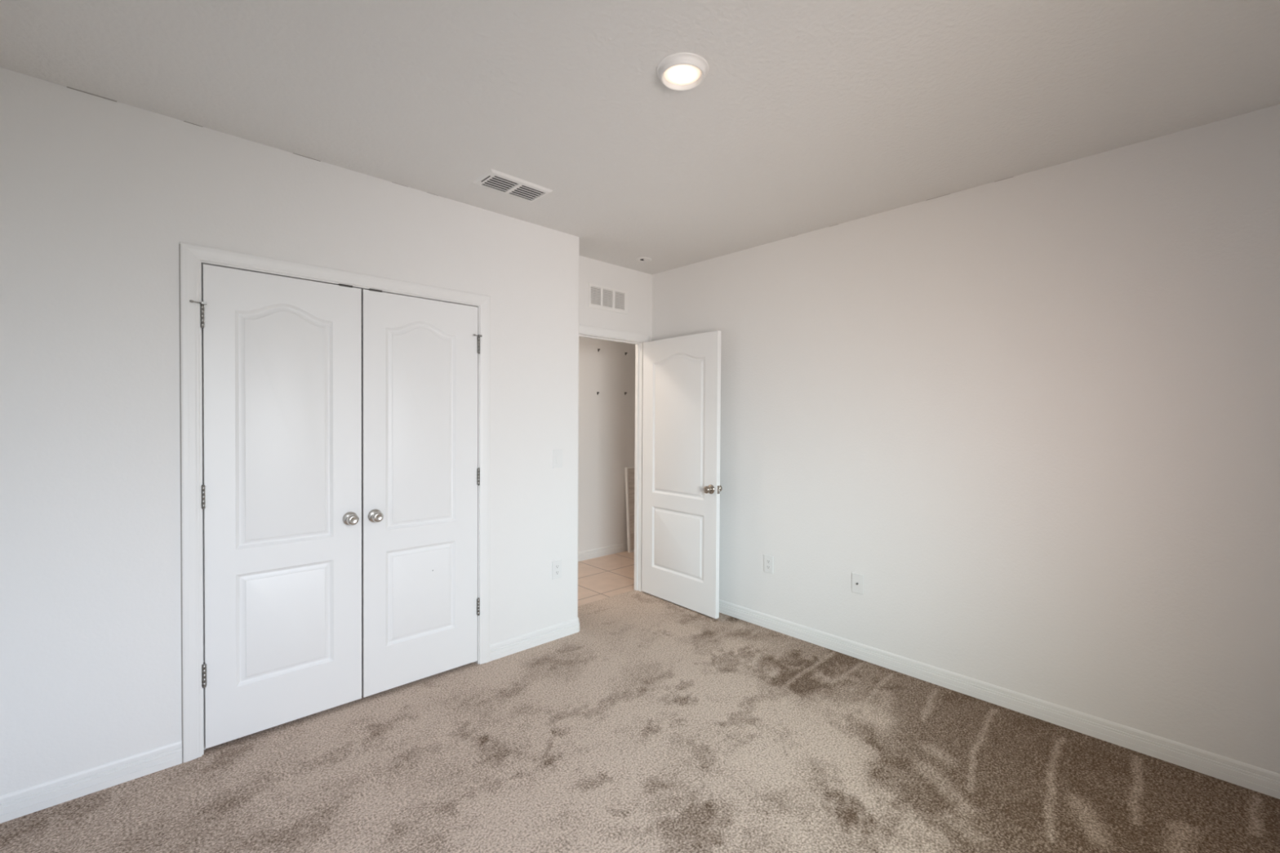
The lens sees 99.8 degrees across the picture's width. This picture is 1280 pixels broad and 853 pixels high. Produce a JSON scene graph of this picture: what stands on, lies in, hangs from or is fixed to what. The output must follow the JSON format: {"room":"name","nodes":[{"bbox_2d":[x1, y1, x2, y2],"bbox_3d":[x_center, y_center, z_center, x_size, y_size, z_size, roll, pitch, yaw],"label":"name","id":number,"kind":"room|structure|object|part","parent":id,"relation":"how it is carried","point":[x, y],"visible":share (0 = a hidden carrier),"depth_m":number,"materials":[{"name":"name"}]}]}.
{"room":"empty bedroom","nodes":[
{"label":"empty bedroom","id":0,"kind":"room"},
{"bbox_2d":[0,67,579,795],"bbox_3d":[-1.613,0.070,2.892,2.720,2.638,0.652,0,1,-43],"label":"wall","id":1,"kind":"structure","parent":0,"point":[100,197],"depth_m":2.11,"materials":[{"name":"white paint"}]},
{"bbox_2d":[0,739,182,823],"bbox_3d":[-2.092,1.333,2.006,0.594,0.090,0.014,0,1,-43],"label":"baseboard","id":2,"kind":"structure","parent":1,"relation":"attached to","point":[31,799],"depth_m":2.02,"materials":[{"name":"white paint"}]},
{"bbox_2d":[189,263,361,748],"bbox_3d":[-1.607,0.335,2.437,0.654,2.039,0.096,0,1,-43],"label":"door","id":3,"kind":"structure","parent":1,"relation":"in","point":[281,490],"depth_m":2.44,"materials":[{"name":"white paint"}]},
{"bbox_3d":[-1.397,0.450,2.614,0.067,0.067,0.061,0,1,-43],"label":"knob","id":4,"kind":"part","parent":3,"relation":"part of","materials":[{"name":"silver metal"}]},
{"bbox_2d":[178,241,490,762],"bbox_3d":[-1.411,0.311,2.707,1.369,2.124,0.131,0,1,-43],"label":"trim","id":5,"kind":"structure","parent":1,"relation":"attached to","point":[192,256],"depth_m":2.24,"materials":[{"name":"white paint"}]},
{"bbox_2d":[361,288,482,697],"bbox_3d":[-1.137,0.332,2.881,0.624,2.039,0.096,0,1,-43],"label":"door","id":6,"kind":"structure","parent":1,"relation":"in","point":[420,473],"depth_m":2.86,"materials":[{"name":"white paint"}]},
{"bbox_3d":[-1.314,0.450,2.692,0.067,0.067,0.061,0,1,-43],"label":"knob","id":7,"kind":"part","parent":6,"relation":"part of","materials":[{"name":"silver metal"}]},
{"bbox_2d":[489,617,579,661],"bbox_3d":[-0.742,1.321,3.492,0.671,0.090,0.322,0,1,-43],"label":"baseboard","id":8,"kind":"structure","parent":1,"relation":"attached to","point":[517,644],"depth_m":3.35,"materials":[{"name":"white paint"}]},
{"bbox_2d":[551,560,561,579],"bbox_3d":[-0.534,0.922,3.473,0.072,0.117,0.008,0,1,-43],"label":"power outlet","id":9,"kind":"object","parent":1,"relation":"attached to","point":[556,565],"visible":1,"depth_m":3.47,"materials":[{"name":"white plastic"}]},
{"bbox_2d":[577,551,634,606],"bbox_3d":[-0.587,1.382,4.816,4.600,0.054,1.235,0,1,-43],"label":"floor","id":10,"kind":"structure","parent":0,"point":[599,578],"depth_m":4.87,"materials":[{"name":"beige tile"}]},
{"bbox_2d":[624,466,635,552],"bbox_3d":[0.088,0.893,5.984,0.620,0.905,0.088,0,1,-43],"label":"leaning board","id":11,"kind":"object","parent":10,"relation":"on","point":[629,473],"visible":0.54,"depth_m":5.79,"materials":[{"name":"white paint"}]},
{"bbox_2d":[577,337,635,551],"bbox_3d":[-0.918,0.064,5.158,4.600,2.678,0.100,0,1,-43],"label":"wall","id":12,"kind":"structure","parent":0,"point":[606,420],"depth_m":5.61,"materials":[{"name":"white paint"}]},
{"bbox_2d":[577,542,627,561],"bbox_3d":[-0.886,1.304,5.133,4.600,0.090,0.014,0,1,-43],"label":"baseboard","id":13,"kind":"structure","parent":12,"relation":"attached to","point":[611,549],"depth_m":5.60,"materials":[{"name":"white paint"}]},
{"bbox_2d":[578,255,652,341],"bbox_3d":[0.443,0.055,4.881,3.000,2.638,0.080,0,1,-43],"label":"wall","id":14,"kind":"structure","parent":0,"point":[638,285],"depth_m":4.23,"materials":[{"name":"white paint"}]},
{"bbox_2d":[588,282,627,314],"bbox_3d":[-0.241,-0.981,4.156,0.388,0.182,0.008,0,1,-43],"label":"air vent","id":15,"kind":"object","parent":14,"relation":"in","point":[600,297],"visible":1,"depth_m":4.15,"materials":[{"name":"white metal"}]},
{"bbox_3d":[-0.335,-0.985,4.067,0.097,0.132,0.006,0,1,-43],"label":"louver panel","id":16,"kind":"part","parent":15,"relation":"part of","materials":[{"name":"white metal"}]},
{"bbox_3d":[-0.249,-0.985,4.148,0.100,0.132,0.006,0,1,-43],"label":"louver panel","id":17,"kind":"part","parent":15,"relation":"part of","materials":[{"name":"white metal"}]},
{"bbox_3d":[-0.161,-0.986,4.232,0.100,0.132,0.006,0,1,-43],"label":"louver panel","id":18,"kind":"part","parent":15,"relation":"part of","materials":[{"name":"white metal"}]},
{"bbox_2d":[578,324,648,591],"bbox_3d":[-0.309,0.307,4.176,0.943,2.118,0.112,0,1,-43],"label":"trim","id":19,"kind":"structure","parent":14,"relation":"attached to","point":[586,331],"depth_m":4.44,"materials":[{"name":"white paint"}]},
{"bbox_2d":[0,0,1279,274],"bbox_3d":[0.389,-1.287,2.946,5.720,0.102,5.220,0,1,-43],"label":"ceiling","id":20,"kind":"structure","parent":0,"point":[806,116],"depth_m":1.95,"materials":[{"name":"white paint"}]},
{"bbox_2d":[471,168,553,202],"bbox_3d":[-0.655,-1.237,2.789,0.359,0.011,0.203,0,1,-43],"label":"ceiling vent","id":21,"kind":"object","parent":20,"relation":"in","point":[494,180],"visible":1,"depth_m":2.77,"materials":[{"name":"white metal"}]},
{"bbox_3d":[-0.764,-1.234,2.800,0.134,0.002,0.008,0,1,-43],"label":"blade","id":22,"kind":"part","parent":21,"relation":"part of","materials":[{"name":"white metal"}]},
{"bbox_3d":[-0.746,-1.234,2.782,0.134,0.002,0.008,0,1,-43],"label":"blade","id":23,"kind":"part","parent":21,"relation":"part of","materials":[{"name":"white metal"}]},
{"bbox_3d":[-0.729,-1.234,2.764,0.134,0.002,0.008,0,1,-43],"label":"blade","id":24,"kind":"part","parent":21,"relation":"part of","materials":[{"name":"white metal"}]},
{"bbox_3d":[-0.712,-1.233,2.745,0.134,0.002,0.008,0,1,-43],"label":"blade","id":25,"kind":"part","parent":21,"relation":"part of","materials":[{"name":"white metal"}]},
{"bbox_3d":[-0.694,-1.233,2.727,0.134,0.002,0.008,0,1,-43],"label":"blade","id":26,"kind":"part","parent":21,"relation":"part of","materials":[{"name":"white metal"}]},
{"bbox_3d":[-0.677,-1.233,2.708,0.134,0.002,0.008,0,1,-43],"label":"blade","id":27,"kind":"part","parent":21,"relation":"part of","materials":[{"name":"white metal"}]},
{"bbox_3d":[-0.649,-1.235,2.908,0.140,0.002,0.008,0,1,-43],"label":"blade","id":28,"kind":"part","parent":21,"relation":"part of","materials":[{"name":"white metal"}]},
{"bbox_3d":[-0.632,-1.235,2.890,0.140,0.002,0.008,0,1,-43],"label":"blade","id":29,"kind":"part","parent":21,"relation":"part of","materials":[{"name":"white metal"}]},
{"bbox_3d":[-0.597,-1.234,2.853,0.140,0.002,0.008,0,1,-43],"label":"blade","id":30,"kind":"part","parent":21,"relation":"part of","materials":[{"name":"white metal"}]},
{"bbox_3d":[-0.580,-1.234,2.835,0.140,0.002,0.008,0,1,-43],"label":"blade","id":31,"kind":"part","parent":21,"relation":"part of","materials":[{"name":"white metal"}]},
{"bbox_3d":[-0.563,-1.233,2.816,0.140,0.002,0.008,0,1,-43],"label":"blade","id":32,"kind":"part","parent":21,"relation":"part of","materials":[{"name":"white metal"}]},
{"bbox_2d":[636,257,651,262],"bbox_3d":[0.030,-1.252,4.049,0.116,0.007,0.116,0,1,-43],"label":"plate","id":33,"kind":"object","parent":20,"relation":"attached to","point":[640,259],"visible":1,"depth_m":4.04,"materials":[{"name":"white plastic"}]},
{"bbox_2d":[656,52,708,90],"bbox_3d":[0.146,-1.212,1.855,0.180,0.026,0.180,0,1,-43],"label":"recessed light","id":34,"kind":"object","parent":20,"relation":"in","point":[684,71],"visible":1,"depth_m":1.84,"materials":[{"name":"white plastic"}]},
{"bbox_2d":[0,590,1279,852],"bbox_3d":[-0.022,1.390,2.011,3.613,0.001,4.150,0,1,-43],"label":"floor","id":35,"kind":"structure","parent":0,"point":[658,725],"depth_m":2.16,"materials":[{"name":"carpet"}]},
{"bbox_2d":[652,104,1279,773],"bbox_3d":[1.476,0.085,3.105,0.100,2.638,3.922,0,1,-43],"label":"wall","id":36,"kind":"structure","parent":0,"point":[1037,413],"depth_m":2.58,"materials":[{"name":"white paint"}]},
{"bbox_2d":[641,330,722,618],"bbox_3d":[0.293,0.337,4.111,0.156,2.032,0.830,0,1,-41],"label":"door","id":37,"kind":"structure","parent":36,"relation":"in","point":[682,487],"depth_m":4.05,"materials":[{"name":"white paint"}]},
{"bbox_3d":[0.483,0.446,3.815,0.061,0.067,0.067,0,1,-41],"label":"knob","id":38,"kind":"part","parent":37,"relation":"part of","materials":[{"name":"silver metal"}]},
{"bbox_2d":[764,554,773,573],"bbox_3d":[0.875,0.937,3.671,0.008,0.117,0.072,0,1,-43],"label":"power outlet","id":39,"kind":"object","parent":36,"relation":"attached to","point":[768,560],"visible":1,"depth_m":3.67,"materials":[{"name":"white plastic"}]},
{"bbox_2d":[851,572,863,594],"bbox_3d":[1.297,0.938,3.218,0.015,0.117,0.072,0,1,-43],"label":"cable jack","id":40,"kind":"object","parent":36,"relation":"attached to","point":[857,580],"visible":1,"depth_m":3.22,"materials":[{"name":"white plastic"}]},
{"bbox_2d":[719,599,1279,799],"bbox_3d":[1.398,1.339,3.114,0.014,0.090,3.808,0,1,-43],"label":"baseboard","id":41,"kind":"structure","parent":36,"relation":"attached to","point":[1267,782],"depth_m":2.56,"materials":[{"name":"white paint"}]}
]}

